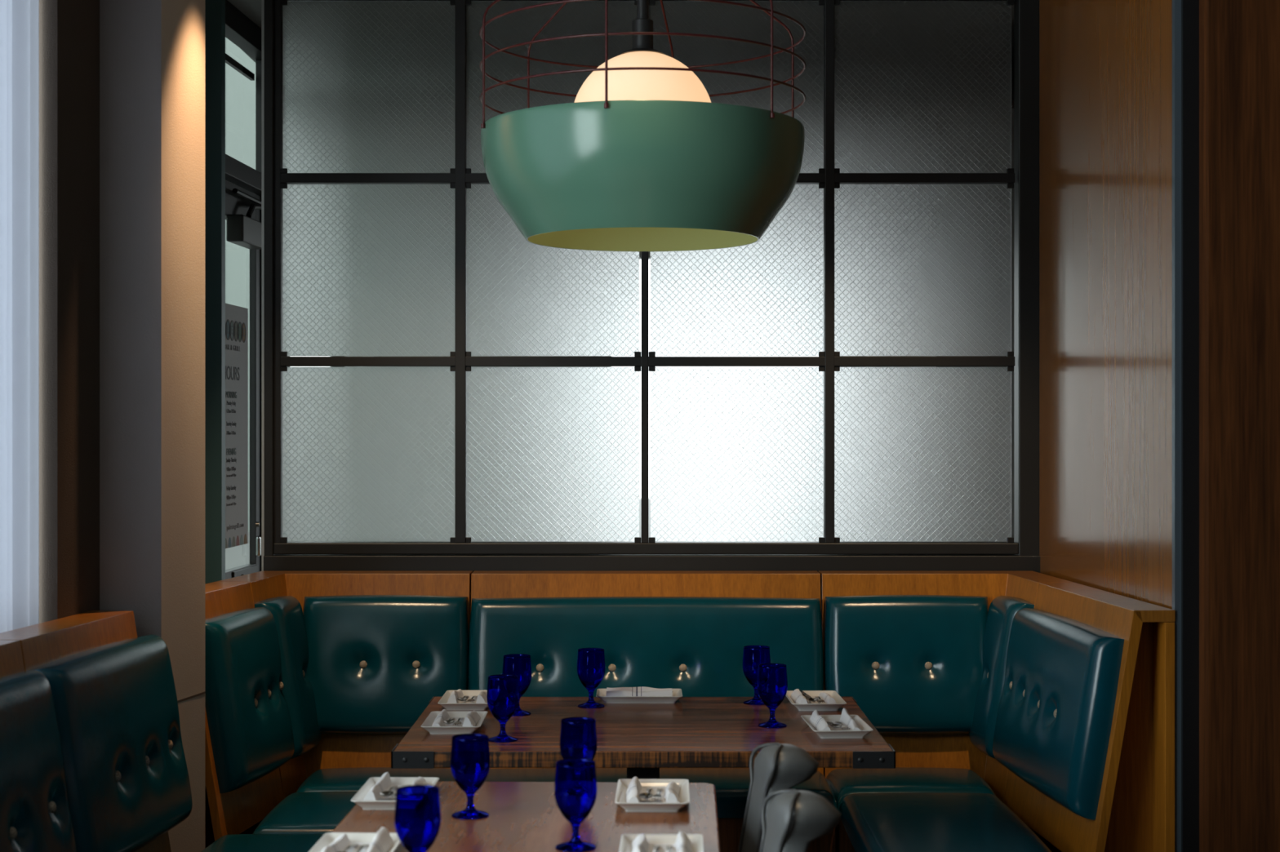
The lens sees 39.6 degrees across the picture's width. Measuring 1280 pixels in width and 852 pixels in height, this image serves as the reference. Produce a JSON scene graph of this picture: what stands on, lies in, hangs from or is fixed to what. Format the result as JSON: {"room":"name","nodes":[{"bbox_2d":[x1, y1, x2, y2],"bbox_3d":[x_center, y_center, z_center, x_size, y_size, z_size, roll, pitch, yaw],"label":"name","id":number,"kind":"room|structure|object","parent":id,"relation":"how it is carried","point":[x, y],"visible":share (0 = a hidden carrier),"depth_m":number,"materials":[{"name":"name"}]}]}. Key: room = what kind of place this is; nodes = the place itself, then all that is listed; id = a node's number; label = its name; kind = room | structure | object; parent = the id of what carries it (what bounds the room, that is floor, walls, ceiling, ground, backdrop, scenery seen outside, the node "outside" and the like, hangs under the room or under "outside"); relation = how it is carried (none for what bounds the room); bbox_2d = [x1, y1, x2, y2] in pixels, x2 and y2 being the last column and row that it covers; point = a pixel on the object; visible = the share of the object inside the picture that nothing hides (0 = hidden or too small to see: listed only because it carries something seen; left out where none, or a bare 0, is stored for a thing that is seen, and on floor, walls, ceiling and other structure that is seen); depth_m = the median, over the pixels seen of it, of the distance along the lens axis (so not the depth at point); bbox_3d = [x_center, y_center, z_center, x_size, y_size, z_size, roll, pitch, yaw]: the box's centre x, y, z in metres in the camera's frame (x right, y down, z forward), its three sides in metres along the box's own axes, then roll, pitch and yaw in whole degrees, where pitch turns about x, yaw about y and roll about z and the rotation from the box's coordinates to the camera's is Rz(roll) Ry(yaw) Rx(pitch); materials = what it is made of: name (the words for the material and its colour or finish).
{"room":"restaurant","nodes":[
{"label":"restaurant","id":0,"kind":"room"},
{"bbox_2d":[39,0,99,623],"bbox_3d":[-2.010,0.020,0.930,0.159,3.100,7.932,0,0,7],"label":"wall","id":1,"kind":"structure","parent":0,"point":[69,29],"depth_m":4.66,"materials":[{"name":"brown wood"}]},
{"bbox_2d":[0,0,39,633],"bbox_3d":[-1.636,-0.370,3.839,0.044,2.080,1.492,0,0,7],"label":"curtain","id":2,"kind":"object","parent":1,"relation":"hanging from","point":[19,19],"visible":0.83,"depth_m":4.46,"materials":[{"name":"fabric"}]},
{"bbox_2d":[99,0,204,851],"bbox_3d":[-1.476,0.020,4.985,0.448,3.100,0.270,0,0,0],"label":"column","id":3,"kind":"structure","parent":1,"relation":"attached to","point":[152,52],"depth_m":4.85,"materials":[{"name":"grey paint"}]},
{"bbox_2d":[177,691,204,702],"bbox_3d":[-1.278,0.767,4.990,0.002,0.006,0.261,0,0,11],"label":"trim","id":4,"kind":"structure","parent":3,"relation":"attached to","point":[202,693],"depth_m":5.03,"materials":[{"name":"brown"}]},
{"bbox_2d":[226,0,1013,62],"bbox_3d":[0.650,-1.605,3.200,6.700,0.150,12.400,0,0,0],"label":"ceiling","id":5,"kind":"structure","parent":0,"point":[251,9],"depth_m":6.55,"materials":[{"name":"grey paint"}]},
{"bbox_2d":[479,0,805,251],"bbox_3d":[0.007,-1.022,4.930,0.902,1.013,0.902,0,0,-36],"label":"pendant lamp","id":6,"kind":"object","parent":5,"relation":"hanging from","point":[642,158],"visible":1,"depth_m":4.61,"materials":[{"name":"green metal"}]},
{"bbox_2d":[632,18,653,46],"bbox_3d":[0.007,-1.083,4.930,0.058,0.082,0.058,0,0,0],"label":"socket","id":7,"kind":"object","parent":6,"relation":"attached to","point":[638,24],"depth_m":4.91,"materials":[{"name":"black metal"}]},
{"bbox_2d":[261,0,1039,573],"bbox_3d":[0.046,-0.490,6.180,2.707,2.080,0.100,0,0,0],"label":"window","id":8,"kind":"structure","parent":5,"relation":"attached to","point":[385,231],"depth_m":6.17,"materials":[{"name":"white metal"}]},
{"bbox_2d":[330,251,936,367],"bbox_3d":[0.065,0.020,9.350,3.370,3.100,0.100,0,0,0],"label":"wall","id":9,"kind":"structure","parent":0,"point":[640,252],"depth_m":9.30,"materials":[{"name":"paint"}]},
{"bbox_2d":[332,355,344,367],"bbox_3d":[-1.416,0.020,8.350,0.046,3.100,2.106,0,0,3],"label":"trim","id":10,"kind":"structure","parent":9,"relation":"attached to","point":[332,356],"depth_m":8.32,"materials":[{"name":"brown metal"}]},
{"bbox_2d":[936,57,1013,537],"bbox_3d":[1.650,0.020,7.850,0.200,3.100,3.100,0,0,0],"label":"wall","id":11,"kind":"structure","parent":0,"point":[1012,59],"depth_m":7.39,"materials":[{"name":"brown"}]},
{"bbox_2d":[1011,100,1013,142],"bbox_3d":[0.095,-1.195,7.950,2.910,0.030,2.700,0,0,0],"label":"trim","id":12,"kind":"structure","parent":11,"relation":"attached to","point":[1012,101],"depth_m":6.88,"materials":[{"name":"brown metal"}]},
{"bbox_2d":[1039,0,1172,609],"bbox_3d":[1.445,0.020,5.567,0.150,3.100,1.465,0,0,0],"label":"wall","id":13,"kind":"structure","parent":0,"point":[1105,66],"depth_m":5.41,"materials":[{"name":"brown wood"}]},
{"bbox_2d":[1172,0,1181,851],"bbox_3d":[1.456,0.020,4.825,0.019,3.100,0.020,0,0,0],"label":"trim","id":14,"kind":"structure","parent":13,"relation":"attached to","point":[1176,4],"depth_m":4.82,"materials":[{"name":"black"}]},
{"bbox_2d":[1199,0,1279,851],"bbox_3d":[2.755,0.020,4.760,2.490,3.100,0.080,0,0,0],"label":"wall","id":15,"kind":"structure","parent":0,"point":[1239,40],"depth_m":4.72,"materials":[{"name":"brown wood"}]},
{"bbox_2d":[1181,0,1199,851],"bbox_3d":[1.513,0.020,4.830,0.094,3.100,0.060,0,0,0],"label":"trim","id":16,"kind":"structure","parent":15,"relation":"attached to","point":[1189,8],"depth_m":4.80,"materials":[{"name":"black plastic"}]},
{"bbox_3d":[0.650,1.620,1.610,6.700,0.100,9.220,0,0,0],"label":"floor","id":17,"kind":"structure","parent":0,"visible":0},
{"bbox_2d":[0,640,77,851],"bbox_3d":[-1.156,1.034,3.471,0.949,1.072,1.260,0,0,7],"label":"bench","id":18,"kind":"object","parent":17,"relation":"on","point":[35,815],"visible":1,"depth_m":3.94,"materials":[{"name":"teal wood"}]},
{"bbox_2d":[0,610,324,851],"bbox_3d":[-1.108,1.034,4.436,0.910,1.072,1.110,0,0,0],"label":"bench","id":19,"kind":"object","parent":17,"relation":"on","point":[113,689],"visible":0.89,"depth_m":4.42,"materials":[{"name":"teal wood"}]},
{"bbox_2d":[27,634,192,851],"bbox_3d":[-1.312,0.818,4.477,0.155,0.517,0.715,0,0,7],"label":"cushion","id":20,"kind":"object","parent":19,"relation":"on","point":[115,697],"depth_m":4.40,"materials":[{"name":"teal leather"}]},
{"bbox_2d":[200,833,324,851],"bbox_3d":[-0.941,1.162,4.429,0.568,0.086,1.071,0,0,0],"label":"seat cushion","id":21,"kind":"object","parent":19,"relation":"on","point":[267,842],"depth_m":4.80,"materials":[{"name":"teal leather"}]},
{"bbox_2d":[204,582,358,848],"bbox_3d":[-1.013,1.034,5.336,0.842,1.072,0.715,0,0,0],"label":"bench","id":22,"kind":"object","parent":17,"relation":"on","point":[249,736],"visible":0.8,"depth_m":5.28,"materials":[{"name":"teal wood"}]},
{"bbox_2d":[204,606,294,793],"bbox_3d":[-1.192,0.823,5.420,0.153,0.507,0.507,0,0,8],"label":"cushion","id":23,"kind":"object","parent":22,"relation":"on","point":[249,736],"depth_m":5.28,"materials":[{"name":"teal leather"}]},
{"bbox_2d":[252,791,358,834],"bbox_3d":[-0.850,1.162,5.253,0.516,0.086,0.548,0,0,0],"label":"seat cushion","id":24,"kind":"object","parent":22,"relation":"on","point":[305,812],"depth_m":5.15,"materials":[{"name":"teal leather"}]},
{"bbox_2d":[216,570,472,834],"bbox_3d":[-0.963,1.034,5.822,0.791,1.072,0.586,0,0,0],"label":"bench","id":25,"kind":"object","parent":17,"relation":"on","point":[364,654],"visible":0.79,"depth_m":5.88,"materials":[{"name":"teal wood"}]},
{"bbox_2d":[254,595,321,759],"bbox_3d":[-1.139,0.818,5.797,0.155,0.517,0.270,0,0,8],"label":"cushion","id":26,"kind":"object","parent":25,"relation":"on","point":[299,631],"depth_m":5.77,"materials":[{"name":"teal leather"}]},
{"bbox_2d":[296,767,455,792],"bbox_3d":[-0.830,1.162,5.718,0.526,0.086,0.377,0,0,0],"label":"seat cushion","id":27,"kind":"object","parent":25,"relation":"on","point":[310,779],"depth_m":5.71,"materials":[{"name":"teal leather"}]},
{"bbox_2d":[302,595,469,734],"bbox_3d":[-0.853,0.795,5.915,0.561,0.461,0.146,0,0,0],"label":"cushion","id":28,"kind":"object","parent":25,"relation":"on","point":[372,664],"depth_m":5.88,"materials":[{"name":"teal leather"}]},
{"bbox_2d":[331,781,719,851],"bbox_3d":[-0.235,1.195,3.500,0.784,0.750,1.200,0,0,2],"label":"dining table","id":29,"kind":"object","parent":17,"relation":"on","point":[523,816],"visible":0.54,"depth_m":3.69,"materials":[{"name":"brown wood"}]},
{"bbox_2d":[308,832,400,851],"bbox_3d":[-0.540,0.808,3.355,0.159,0.024,0.256,0,0,1],"label":"serving plate","id":30,"kind":"object","parent":29,"relation":"on","point":[327,838],"visible":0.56,"depth_m":3.47,"materials":[{"name":"white ceramic"}]},
{"bbox_2d":[320,826,393,851],"bbox_3d":[-0.540,0.794,3.355,0.119,0.034,0.196,0,0,1],"label":"napkin","id":31,"kind":"object","parent":30,"relation":"on","point":[382,842],"visible":0.86,"depth_m":3.39,"materials":[{"name":"white fabric"}]},
{"bbox_2d":[339,843,358,851],"bbox_3d":[-0.549,0.798,3.341,0.030,0.016,0.173,0,0,7],"label":"spoon","id":32,"kind":"object","parent":31,"relation":"on","point":[349,846],"visible":1,"depth_m":3.37,"materials":[{"name":"silver metal"}]},
{"bbox_2d":[356,844,368,851],"bbox_3d":[-0.527,0.801,3.341,0.022,0.012,0.173,0,0,-1],"label":"fork","id":33,"kind":"object","parent":31,"relation":"on","point":[362,846],"visible":1,"depth_m":3.37,"materials":[{"name":"silver metal"}]},
{"bbox_2d":[351,777,439,809],"bbox_3d":[-0.535,0.808,3.905,0.159,0.024,0.256,0,0,1],"label":"serving plate","id":34,"kind":"object","parent":29,"relation":"on","point":[358,797],"visible":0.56,"depth_m":3.90,"materials":[{"name":"white ceramic"}]},
{"bbox_2d":[363,772,428,800],"bbox_3d":[-0.535,0.795,3.905,0.120,0.033,0.197,0,0,1],"label":"napkin","id":35,"kind":"object","parent":34,"relation":"on","point":[384,784],"visible":0.39,"depth_m":3.91,"materials":[{"name":"white fabric"}]},
{"bbox_2d":[379,785,397,796],"bbox_3d":[-0.543,0.798,3.892,0.030,0.016,0.173,0,0,3],"label":"spoon","id":36,"kind":"object","parent":35,"relation":"on","point":[386,793],"visible":1,"depth_m":3.85,"materials":[{"name":"silver metal"}]},
{"bbox_2d":[388,793,395,798],"bbox_3d":[-0.522,0.800,3.891,0.022,0.008,0.173,0,-2,3],"label":"fork","id":37,"kind":"object","parent":35,"relation":"on","point":[393,796],"visible":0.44,"depth_m":3.83,"materials":[{"name":"silver metal"}]},
{"bbox_2d":[394,784,440,851],"bbox_3d":[-0.400,0.736,3.200,0.083,0.166,0.083,0,0,7],"label":"water goblet","id":38,"kind":"object","parent":29,"relation":"on","point":[417,815],"visible":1,"depth_m":3.17,"materials":[{"name":"blue glass"}]},
{"bbox_2d":[450,733,489,819],"bbox_3d":[-0.357,0.736,3.740,0.083,0.166,0.083,0,0,2],"label":"water goblet","id":39,"kind":"object","parent":29,"relation":"on","point":[470,753],"visible":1,"depth_m":3.71,"materials":[{"name":"blue glass"}]},
{"bbox_2d":[554,758,596,851],"bbox_3d":[-0.125,0.736,3.455,0.083,0.166,0.083,0,0,-28],"label":"water goblet","id":40,"kind":"object","parent":29,"relation":"on","point":[575,779],"visible":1,"depth_m":3.43,"materials":[{"name":"blue glass"}]},
{"bbox_2d":[560,716,596,759],"bbox_3d":[-0.137,0.736,3.955,0.083,0.166,0.083,0,0,-20],"label":"water goblet","id":41,"kind":"object","parent":29,"relation":"on","point":[578,735],"visible":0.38,"depth_m":3.92,"materials":[{"name":"blue glass"}]},
{"bbox_2d":[614,778,689,812],"bbox_3d":[0.028,0.808,3.885,0.159,0.024,0.256,0,0,1],"label":"serving plate","id":42,"kind":"object","parent":29,"relation":"on","point":[623,784],"visible":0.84,"depth_m":3.83,"materials":[{"name":"white ceramic"}]},
{"bbox_2d":[625,776,679,802],"bbox_3d":[0.028,0.796,3.885,0.119,0.030,0.196,0,0,1],"label":"napkin","id":43,"kind":"object","parent":42,"relation":"on","point":[669,793],"visible":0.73,"depth_m":3.87,"materials":[{"name":"white fabric"}]},
{"bbox_2d":[639,787,653,799],"bbox_3d":[0.019,0.798,3.871,0.030,0.016,0.173,0,0,7],"label":"spoon","id":44,"kind":"object","parent":43,"relation":"on","point":[646,795],"visible":1,"depth_m":3.83,"materials":[{"name":"silver metal"}]},
{"bbox_2d":[651,787,662,800],"bbox_3d":[0.039,0.800,3.871,0.022,0.008,0.173,0,-2,3],"label":"fork","id":45,"kind":"object","parent":43,"relation":"on","point":[657,795],"visible":1,"depth_m":3.83,"materials":[{"name":"silver metal"}]},
{"bbox_2d":[618,833,703,851],"bbox_3d":[0.040,0.808,3.345,0.159,0.024,0.256,0,0,1],"label":"serving plate","id":46,"kind":"object","parent":29,"relation":"on","point":[625,846],"visible":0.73,"depth_m":3.46,"materials":[{"name":"white ceramic"}]},
{"bbox_2d":[631,831,693,851],"bbox_3d":[0.040,0.794,3.345,0.120,0.034,0.197,0,0,1],"label":"napkin","id":47,"kind":"object","parent":46,"relation":"on","point":[640,844],"visible":0.91,"depth_m":3.39,"materials":[{"name":"white fabric"}]},
{"bbox_2d":[653,844,659,851],"bbox_3d":[0.031,0.798,3.331,0.030,0.016,0.173,0,0,7],"label":"spoon","id":48,"kind":"object","parent":47,"relation":"on","point":[655,846],"visible":1,"depth_m":3.37,"materials":[{"name":"silver metal"}]},
{"bbox_2d":[666,844,672,851],"bbox_3d":[0.052,0.801,3.331,0.022,0.012,0.173,0,0,4],"label":"fork","id":49,"kind":"object","parent":47,"relation":"on","point":[668,846],"visible":1,"depth_m":3.37,"materials":[{"name":"silver metal"}]},
{"bbox_2d":[391,696,895,778],"bbox_3d":[0.009,1.195,4.933,1.271,0.750,0.919,0,0,0],"label":"dining table","id":50,"kind":"object","parent":17,"relation":"on","point":[689,732],"visible":0.62,"depth_m":4.67,"materials":[{"name":"brown wood"}]},
{"bbox_2d":[421,711,488,733],"bbox_3d":[-0.503,0.808,4.838,0.159,0.024,0.256,0,0,0],"label":"serving plate","id":51,"kind":"object","parent":50,"relation":"on","point":[428,723],"visible":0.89,"depth_m":4.74,"materials":[{"name":"white ceramic"}]},
{"bbox_2d":[431,709,479,726],"bbox_3d":[-0.503,0.794,4.838,0.119,0.034,0.196,0,0,0],"label":"napkin","id":52,"kind":"object","parent":51,"relation":"on","point":[473,717],"visible":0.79,"depth_m":4.82,"materials":[{"name":"white fabric"}]},
{"bbox_2d":[443,717,454,724],"bbox_3d":[-0.519,0.798,4.824,0.030,0.016,0.173,0,0,-6],"label":"spoon","id":53,"kind":"object","parent":52,"relation":"on","point":[450,721],"visible":1,"depth_m":4.78,"materials":[{"name":"silver metal"}]},
{"bbox_2d":[453,717,463,724],"bbox_3d":[-0.491,0.801,4.824,0.022,0.012,0.173,0,0,-1],"label":"fork","id":54,"kind":"object","parent":52,"relation":"on","point":[458,722],"visible":1,"depth_m":4.78,"materials":[{"name":"silver metal"}]},
{"bbox_2d":[437,689,488,710],"bbox_3d":[-0.503,0.808,5.235,0.159,0.024,0.256,0,0,0],"label":"serving plate","id":55,"kind":"object","parent":50,"relation":"on","point":[443,701],"visible":0.54,"depth_m":5.13,"materials":[{"name":"white ceramic"}]},
{"bbox_2d":[447,688,487,702],"bbox_3d":[-0.503,0.792,5.235,0.120,0.038,0.196,0,0,0],"label":"napkin","id":56,"kind":"object","parent":55,"relation":"on","point":[482,697],"visible":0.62,"depth_m":5.18,"materials":[{"name":"white fabric"}]},
{"bbox_2d":[457,695,468,701],"bbox_3d":[-0.520,0.798,5.221,0.030,0.016,0.173,0,0,-4],"label":"spoon","id":57,"kind":"object","parent":56,"relation":"on","point":[464,698],"visible":1,"depth_m":5.18,"materials":[{"name":"silver metal"}]},
{"bbox_2d":[466,695,477,702],"bbox_3d":[-0.490,0.800,5.221,0.022,0.008,0.173,0,-2,2],"label":"fork","id":58,"kind":"object","parent":56,"relation":"on","point":[472,700],"visible":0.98,"depth_m":5.18,"materials":[{"name":"silver metal"}]},
{"bbox_2d":[486,674,519,742],"bbox_3d":[-0.358,0.736,4.640,0.083,0.166,0.083,0,0,-5],"label":"water goblet","id":59,"kind":"object","parent":50,"relation":"on","point":[502,696],"visible":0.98,"depth_m":4.61,"materials":[{"name":"blue glass"}]},
{"bbox_2d":[502,653,531,715],"bbox_3d":[-0.350,0.736,5.060,0.083,0.166,0.083,0,0,-29],"label":"water goblet","id":60,"kind":"object","parent":50,"relation":"on","point":[518,664],"visible":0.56,"depth_m":5.03,"materials":[{"name":"blue glass"}]},
{"bbox_2d":[577,648,605,708],"bbox_3d":[-0.143,0.736,5.200,0.083,0.166,0.083,0,0,13],"label":"water goblet","id":61,"kind":"object","parent":50,"relation":"on","point":[591,667],"visible":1,"depth_m":5.17,"materials":[{"name":"blue glass"}]},
{"bbox_2d":[595,688,682,703],"bbox_3d":[-0.002,0.808,5.315,0.256,0.024,0.159,0,0,0],"label":"serving plate","id":62,"kind":"object","parent":50,"relation":"on","point":[601,694],"visible":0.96,"depth_m":5.25,"materials":[{"name":"white ceramic"}]},
{"bbox_2d":[606,686,672,696],"bbox_3d":[-0.002,0.797,5.315,0.197,0.029,0.120,0,0,0],"label":"napkin","id":63,"kind":"object","parent":62,"relation":"on","point":[616,691],"visible":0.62,"depth_m":5.27,"materials":[{"name":"white fabric"}]},
{"bbox_2d":[742,644,770,705],"bbox_3d":[0.345,0.736,5.260,0.083,0.166,0.083,0,0,-14],"label":"water goblet","id":64,"kind":"object","parent":50,"relation":"on","point":[753,655],"visible":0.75,"depth_m":5.23,"materials":[{"name":"blue glass"}]},
{"bbox_2d":[757,662,787,728],"bbox_3d":[0.362,0.736,4.860,0.083,0.166,0.083,0,0,29],"label":"water goblet","id":65,"kind":"object","parent":50,"relation":"on","point":[772,680],"visible":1,"depth_m":4.83,"materials":[{"name":"blue glass"}]},
{"bbox_2d":[786,690,846,711],"bbox_3d":[0.512,0.808,5.225,0.159,0.024,0.256,0,0,-1],"label":"serving plate","id":66,"kind":"object","parent":50,"relation":"on","point":[840,702],"visible":0.73,"depth_m":5.12,"materials":[{"name":"white ceramic"}]},
{"bbox_2d":[790,688,836,703],"bbox_3d":[0.512,0.797,5.225,0.119,0.028,0.196,0,0,-1],"label":"napkin","id":67,"kind":"object","parent":66,"relation":"on","point":[797,696],"visible":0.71,"depth_m":5.21,"materials":[{"name":"white fabric"}]},
{"bbox_2d":[799,689,815,702],"bbox_3d":[0.490,0.792,5.213,0.012,0.016,0.188,0,0,-8],"label":"table knife","id":68,"kind":"object","parent":67,"relation":"on","point":[803,693],"visible":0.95,"depth_m":5.21,"materials":[{"name":"silver metal"}]},
{"bbox_2d":[808,697,817,702],"bbox_3d":[0.496,0.798,5.211,0.030,0.016,0.173,0,0,-5],"label":"spoon","id":69,"kind":"object","parent":67,"relation":"on","point":[809,699],"visible":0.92,"depth_m":5.16,"materials":[{"name":"silver metal"}]},
{"bbox_2d":[815,696,825,702],"bbox_3d":[0.526,0.801,5.212,0.022,0.012,0.173,0,0,1],"label":"fork","id":70,"kind":"object","parent":67,"relation":"on","point":[820,700],"visible":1,"depth_m":5.17,"materials":[{"name":"silver metal"}]},
{"bbox_2d":[800,715,873,738],"bbox_3d":[0.527,0.808,4.775,0.159,0.024,0.256,0,0,-3],"label":"serving plate","id":71,"kind":"object","parent":50,"relation":"on","point":[865,728],"visible":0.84,"depth_m":4.67,"materials":[{"name":"white ceramic"}]},
{"bbox_2d":[808,707,861,730],"bbox_3d":[0.527,0.792,4.775,0.119,0.038,0.196,0,0,-3],"label":"napkin","id":72,"kind":"object","parent":71,"relation":"on","point":[816,721],"visible":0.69,"depth_m":4.77,"materials":[{"name":"white fabric"}]},
{"bbox_2d":[826,721,841,728],"bbox_3d":[0.520,0.798,4.761,0.030,0.016,0.173,0,0,1],"label":"spoon","id":73,"kind":"object","parent":72,"relation":"on","point":[833,725],"visible":0.99,"depth_m":4.72,"materials":[{"name":"silver metal"}]},
{"bbox_2d":[835,721,849,728],"bbox_3d":[0.540,0.800,4.762,0.022,0.008,0.173,0,-2,-2],"label":"fork","id":74,"kind":"object","parent":72,"relation":"in","point":[843,726],"visible":1,"depth_m":4.72,"materials":[{"name":"silver metal"}]},
{"bbox_2d":[468,570,837,851],"bbox_3d":[0.019,1.034,5.790,1.193,1.072,0.651,0,0,0],"label":"bench","id":75,"kind":"object","parent":17,"relation":"on","point":[689,631],"visible":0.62,"depth_m":5.89,"materials":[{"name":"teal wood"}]},
{"bbox_2d":[468,596,823,697],"bbox_3d":[0.019,0.798,5.915,1.183,0.455,0.145,0,0,0],"label":"cushion","id":76,"kind":"object","parent":75,"relation":"on","point":[695,646],"depth_m":5.89,"materials":[{"name":"teal leather"}]},
{"bbox_2d":[484,768,837,817],"bbox_3d":[0.019,1.162,5.685,1.193,0.086,0.442,0,0,0],"label":"seat cushion","id":77,"kind":"object","parent":75,"relation":"on","point":[731,784],"depth_m":5.65,"materials":[{"name":"teal leather"}]},
{"bbox_2d":[737,742,818,851],"bbox_3d":[0.140,1.131,3.817,0.504,0.878,0.422,0,0,-20],"label":"dining chair","id":78,"kind":"object","parent":17,"relation":"on","point":[777,766],"visible":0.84,"depth_m":3.84,"materials":[{"name":"grey leather"}]},
{"bbox_2d":[759,789,840,851],"bbox_3d":[0.132,1.131,3.317,0.504,0.878,0.422,0,0,-20],"label":"dining chair","id":79,"kind":"object","parent":17,"relation":"on","point":[795,819],"visible":1,"depth_m":3.33,"materials":[{"name":"grey leather"}]},
{"bbox_2d":[818,570,1071,851],"bbox_3d":[0.995,1.034,5.817,0.777,1.072,0.596,0,0,0],"label":"bench","id":80,"kind":"object","parent":17,"relation":"on","point":[922,654],"visible":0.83,"depth_m":5.88,"materials":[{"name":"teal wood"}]},
{"bbox_2d":[823,595,988,734],"bbox_3d":[0.894,0.795,5.915,0.558,0.461,0.146,0,0,0],"label":"cushion","id":81,"kind":"object","parent":80,"relation":"on","point":[913,664],"depth_m":5.88,"materials":[{"name":"teal leather"}]},
{"bbox_2d":[826,767,995,811],"bbox_3d":[0.865,1.162,5.713,0.517,0.086,0.387,0,0,0],"label":"seat cushion","id":82,"kind":"object","parent":80,"relation":"on","point":[843,782],"depth_m":5.64,"materials":[{"name":"teal leather"}]},
{"bbox_2d":[968,595,1034,759],"bbox_3d":[1.170,0.818,5.793,0.155,0.517,0.288,0,0,-4],"label":"cushion","id":83,"kind":"object","parent":80,"relation":"on","point":[989,628],"depth_m":5.78,"materials":[{"name":"teal leather"}]},
{"bbox_2d":[839,582,1174,851],"bbox_3d":[1.019,1.034,5.075,0.878,1.072,1.184,0,0,0],"label":"bench","id":84,"kind":"object","parent":17,"relation":"on","point":[1084,735],"visible":0.99,"depth_m":4.90,"materials":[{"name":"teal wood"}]},
{"bbox_2d":[839,792,1051,851],"bbox_3d":[0.865,1.162,5.005,0.510,0.086,1.023,0,0,0],"label":"seat cushion","id":85,"kind":"object","parent":84,"relation":"on","point":[873,822],"depth_m":5.03,"materials":[{"name":"teal leather"}]},
{"bbox_2d":[992,607,1124,820],"bbox_3d":[1.211,0.823,5.239,0.153,0.507,0.839,0,0,-4],"label":"cushion","id":86,"kind":"object","parent":84,"relation":"on","point":[1056,716],"depth_m":5.01,"materials":[{"name":"teal leather"}]},
{"bbox_3d":[0.065,1.620,7.810,3.370,0.100,3.180,0,0,0],"label":"floor","id":87,"kind":"structure","parent":0,"visible":0},
{"bbox_2d":[225,0,289,367],"bbox_3d":[-1.493,0.020,6.774,0.066,3.100,1.058,0,0,3],"label":"trim","id":88,"kind":"structure","parent":87,"relation":"on","point":[242,32],"depth_m":6.68,"materials":[{"name":"brown metal"}]},
{"bbox_2d":[225,53,254,80],"bbox_3d":[-1.542,-1.208,6.624,0.023,0.465,0.755,0,0,3],"label":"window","id":89,"kind":"structure","parent":88,"relation":"attached to","point":[230,61],"depth_m":6.80,"materials":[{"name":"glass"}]},
{"bbox_2d":[225,180,261,579],"bbox_3d":[-1.496,0.325,6.626,0.105,2.450,0.737,0,0,3],"label":"door","id":90,"kind":"structure","parent":88,"relation":"attached to","point":[242,206],"depth_m":6.74,"materials":[{"name":"brown metal"}]},
{"label":"outside","id":91,"kind":"structure","parent":0,"visible":0},
{"bbox_2d":[225,497,650,569],"bbox_3d":[-1.000,1.670,17.000,26.000,0.100,46.000,0,0,0],"label":"ground","id":92,"kind":"structure","parent":91,"point":[236,556],"depth_m":22.98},
{"bbox_2d":[225,37,255,531],"bbox_3d":[-6.150,-2.905,13.000,0.300,9.050,34.000,0,0,0],"label":"wall","id":93,"kind":"structure","parent":92,"relation":"on","point":[240,91],"depth_m":26.69,"materials":[{"name":"concrete"}]},
{"bbox_3d":[-1.619,0.020,5.900,0.113,3.100,0.600,0,0,0],"label":"wall","id":94,"kind":"structure","parent":0,"visible":0},
{"bbox_2d":[204,0,225,583],"bbox_3d":[-1.550,0.020,6.223,0.185,3.100,0.047,0,0,0],"label":"trim","id":95,"kind":"structure","parent":94,"relation":"attached to","point":[215,10],"depth_m":6.20,"materials":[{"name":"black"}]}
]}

